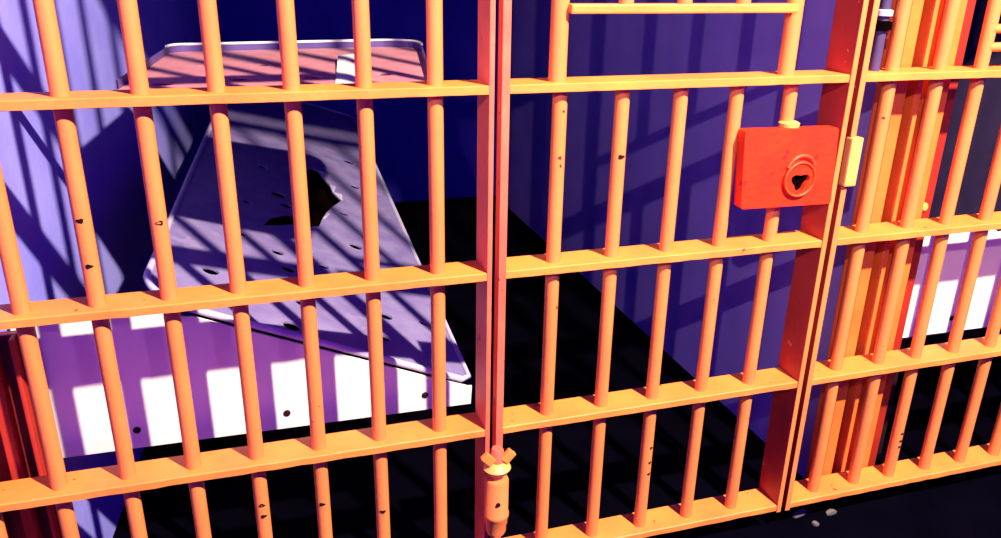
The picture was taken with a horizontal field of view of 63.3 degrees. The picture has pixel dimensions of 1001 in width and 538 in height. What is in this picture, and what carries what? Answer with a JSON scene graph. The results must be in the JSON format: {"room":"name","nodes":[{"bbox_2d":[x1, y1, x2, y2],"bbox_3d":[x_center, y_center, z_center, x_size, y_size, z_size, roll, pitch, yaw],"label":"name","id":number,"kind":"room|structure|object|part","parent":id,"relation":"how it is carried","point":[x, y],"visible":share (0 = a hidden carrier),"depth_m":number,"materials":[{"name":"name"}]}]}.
{"room":"prison interior","nodes":[
{"label":"prison interior","id":0,"kind":"room"},
{"bbox_2d":[0,0,210,537],"bbox_3d":[-1.459,-0.793,3.067,0.239,2.290,3.370,-3,22,-11],"label":"wall","id":1,"kind":"structure","parent":0,"point":[89,30],"depth_m":2.28,"materials":[{"name":"purple paint"}]},
{"bbox_2d":[116,39,426,89],"bbox_3d":[-0.659,-0.553,2.210,0.951,0.056,0.897,-3,22,-10],"label":"shelf","id":2,"kind":"object","parent":1,"relation":"attached to","point":[252,63],"visible":0.59,"depth_m":2.24,"materials":[{"name":"pink paint"}]},
{"bbox_3d":[-0.631,-0.701,2.527,0.770,0.009,0.151,-6,22,-16],"label":"rim rod","id":3,"kind":"part","parent":2,"relation":"part of","materials":[{"name":"white paint"}]},
{"bbox_2d":[335,54,354,83],"bbox_3d":[-0.400,-0.523,2.119,0.054,0.013,0.520,-3,22,-9],"label":"paper sheet","id":4,"kind":"object","parent":2,"relation":"on","point":[345,73],"visible":0.7,"depth_m":2.12,"materials":[{"name":"white paper"}]},
{"bbox_2d":[216,0,496,201],"bbox_3d":[0.377,-1.636,5.303,10.000,2.290,0.150,-6,22,-16],"label":"wall","id":5,"kind":"structure","parent":0,"point":[400,124],"depth_m":5.11,"materials":[{"name":"paint"}]},
{"bbox_2d":[113,195,1000,537],"bbox_3d":[1.456,0.792,2.432,10.000,0.100,7.700,-6,22,-16],"label":"floor","id":6,"kind":"structure","parent":0,"point":[967,504],"depth_m":2.65,"materials":[{"name":"black concrete"}]},
{"bbox_2d":[0,330,61,537],"bbox_3d":[-1.101,0.520,1.775,0.265,0.800,0.065,-6,22,-16],"label":"steel column","id":7,"kind":"structure","parent":6,"relation":"on","point":[21,451],"depth_m":1.73,"materials":[{"name":"metal"}]},
{"bbox_2d":[10,101,471,535],"bbox_3d":[-0.926,-0.100,3.252,1.001,0.884,2.916,-5,22,-15],"label":"bunk","id":8,"kind":"object","parent":6,"relation":"on","point":[258,135],"visible":0.76,"depth_m":2.02,"materials":[{"name":"paint"}]},
{"bbox_3d":[-0.795,0.394,2.075,0.031,0.826,0.032,-6,22,-16],"label":"leg","id":9,"kind":"part","parent":8,"relation":"part of","materials":[{"name":"orange metal"}]},
{"bbox_3d":[-0.547,0.228,1.890,0.996,0.351,0.006,-6,22,-16],"label":"panel","id":10,"kind":"part","parent":8,"relation":"part of","materials":[{"name":"white paint"}]},
{"bbox_2d":[0,0,495,537],"bbox_3d":[-0.694,-0.156,1.518,1.395,2.260,0.089,-6,22,-16],"label":"bars","id":11,"kind":"object","parent":6,"relation":"on","point":[60,487],"visible":1,"depth_m":1.64,"materials":[{"name":"paint"}]},
{"bbox_3d":[-0.709,0.435,1.746,1.384,0.018,0.085,-6,22,-16],"label":"rail","id":12,"kind":"part","parent":11,"relation":"part of","materials":[{"name":"metal"}]},
{"bbox_3d":[-0.703,0.068,1.602,1.384,0.018,0.085,-6,22,-16],"label":"rail","id":13,"kind":"part","parent":11,"relation":"part of","materials":[{"name":"metal"}]},
{"bbox_3d":[-0.696,-0.305,1.456,1.384,0.018,0.085,-6,22,-16],"label":"rail","id":14,"kind":"part","parent":11,"relation":"part of","materials":[{"name":"metal"}]},
{"bbox_3d":[-0.033,-0.220,1.712,0.011,2.260,0.089,-6,22,-16],"label":"post","id":15,"kind":"part","parent":11,"relation":"part of","materials":[{"name":"metal"}]},
{"bbox_2d":[480,0,868,537],"bbox_3d":[0.378,-0.276,1.789,0.894,2.159,0.158,-6,22,-16],"label":"door","id":16,"kind":"structure","parent":11,"relation":"attached to","point":[790,163],"depth_m":1.91,"materials":[{"name":"paint"}]},
{"bbox_3d":[0.125,-0.808,1.518,0.037,0.918,0.037,-6,22,-16],"label":"slot post","id":17,"kind":"part","parent":16,"relation":"part of","materials":[{"name":"metal"}]},
{"bbox_3d":[0.377,0.698,2.211,0.816,0.018,0.085,-6,22,-16],"label":"rail","id":18,"kind":"part","parent":16,"relation":"part of","materials":[{"name":"metal"}]},
{"bbox_3d":[0.383,0.329,2.067,0.816,0.018,0.085,-6,22,-16],"label":"rail","id":19,"kind":"part","parent":16,"relation":"part of","materials":[{"name":"metal"}]},
{"bbox_3d":[0.390,-0.038,1.923,0.816,0.018,0.085,-6,22,-16],"label":"rail","id":20,"kind":"part","parent":16,"relation":"part of","materials":[{"name":"metal"}]},
{"bbox_3d":[0.396,-0.411,1.776,0.816,0.018,0.085,-6,22,-16],"label":"rail","id":21,"kind":"part","parent":16,"relation":"part of","materials":[{"name":"metal"}]},
{"bbox_3d":[0.388,-0.543,1.691,0.528,0.019,0.030,-6,22,-16],"label":"slot rail","id":22,"kind":"part","parent":16,"relation":"part of","materials":[{"name":"metal"}]},
{"bbox_3d":[0.652,-0.860,1.673,0.037,0.918,0.037,-6,22,-16],"label":"slot post","id":23,"kind":"part","parent":16,"relation":"part of","materials":[{"name":"metal"}]},
{"bbox_2d":[793,508,806,517],"bbox_3d":[0.890,0.728,2.417,0.055,0.010,0.020,-13,25,-32],"label":"pebble","id":24,"kind":"object","parent":6,"relation":"on","point":[803,511],"visible":1,"depth_m":2.42,"materials":[{"name":"grey stone"}]},
{"bbox_2d":[811,521,818,526],"bbox_3d":[0.922,0.745,2.375,0.019,0.010,0.019,17,26,35],"label":"pebble","id":25,"kind":"object","parent":6,"relation":"on","point":[814,523],"visible":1,"depth_m":2.37,"materials":[{"name":"grey stone"}]},
{"bbox_2d":[826,509,836,515],"bbox_3d":[0.987,0.727,2.425,0.035,0.010,0.019,-8,23,-22],"label":"pebble","id":26,"kind":"object","parent":6,"relation":"on","point":[830,511],"visible":1,"depth_m":2.42,"materials":[{"name":"grey stone"}]},
{"bbox_2d":[805,0,975,502],"bbox_3d":[1.095,-0.378,2.134,0.263,2.285,0.090,-6,22,-16],"label":"steel column","id":27,"kind":"structure","parent":6,"relation":"on","point":[925,18],"depth_m":2.20,"materials":[{"name":"orange metal"}]},
{"bbox_2d":[781,0,1000,510],"bbox_3d":[1.460,-0.363,2.144,1.364,2.260,0.102,-6,22,-16],"label":"bars","id":28,"kind":"object","parent":6,"relation":"on","point":[858,480],"visible":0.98,"depth_m":2.16,"materials":[{"name":"paint"}]},
{"bbox_3d":[0.835,-0.256,1.935,0.033,0.118,0.024,-6,22,-16],"label":"strike plate","id":29,"kind":"part","parent":28,"relation":"part of","materials":[{"name":"metal"}]},
{"bbox_3d":[0.892,-0.903,1.753,0.023,0.948,0.024,-6,22,-16],"label":"latch rod","id":30,"kind":"part","parent":28,"relation":"part of","materials":[{"name":"orange metal"}]},
{"bbox_3d":[1.444,0.594,2.524,1.335,0.018,0.085,-6,22,-16],"label":"rail","id":31,"kind":"part","parent":28,"relation":"part of","materials":[{"name":"metal"}]},
{"bbox_3d":[1.450,0.226,2.380,1.335,0.018,0.085,-6,22,-16],"label":"rail","id":32,"kind":"part","parent":28,"relation":"part of","materials":[{"name":"metal"}]},
{"bbox_3d":[1.457,-0.142,2.236,1.335,0.018,0.085,-6,22,-16],"label":"rail","id":33,"kind":"part","parent":28,"relation":"part of","materials":[{"name":"metal"}]},
{"bbox_3d":[1.464,-0.515,2.090,1.335,0.018,0.085,-6,22,-16],"label":"rail","id":34,"kind":"part","parent":28,"relation":"part of","materials":[{"name":"metal"}]},
{"bbox_3d":[1.287,-0.549,2.004,0.215,0.022,0.022,-6,22,-16],"label":"cross rod","id":35,"kind":"part","parent":28,"relation":"part of","materials":[{"name":"paint"}]},
{"bbox_3d":[1.287,-0.590,1.989,0.215,0.022,0.022,-6,22,-16],"label":"cross rod","id":36,"kind":"part","parent":28,"relation":"part of","materials":[{"name":"paint"}]},
{"bbox_2d":[877,230,1000,453],"bbox_3d":[1.598,0.138,2.823,0.996,0.838,0.468,-6,22,-16],"label":"bunk","id":37,"kind":"object","parent":6,"relation":"on","point":[958,247],"visible":0.44,"depth_m":2.46,"materials":[{"name":"white paint"}]},
{"bbox_3d":[1.272,0.400,2.656,0.031,0.460,0.032,-6,22,-16],"label":"leg","id":38,"kind":"part","parent":37,"relation":"part of","materials":[{"name":"metal"}]},
{"bbox_3d":[1.600,0.082,2.811,0.940,0.030,0.450,-6,22,-16],"label":"seat","id":39,"kind":"part","parent":37,"relation":"part of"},
{"bbox_3d":[1.669,0.013,2.541,0.996,0.351,0.006,-6,22,-16],"label":"panel","id":40,"kind":"part","parent":37,"relation":"part of","materials":[{"name":"white paint"}]},
{"bbox_3d":[1.878,0.222,3.139,0.031,0.460,0.032,-6,22,-16],"label":"leg","id":41,"kind":"part","parent":37,"relation":"part of","materials":[{"name":"metal"}]},
{"bbox_2d":[495,0,891,478],"bbox_3d":[0.585,-0.991,3.668,0.240,2.290,3.332,-6,22,-16],"label":"wall","id":42,"kind":"structure","parent":0,"point":[677,43],"depth_m":3.19,"materials":[{"name":"paint"}]},
{"bbox_2d":[929,0,1000,231],"bbox_3d":[2.754,-1.202,4.305,0.200,2.290,3.332,-6,22,-16],"label":"wall","id":43,"kind":"structure","parent":0,"point":[988,119],"depth_m":4.50,"materials":[{"name":"paint"}]}
]}

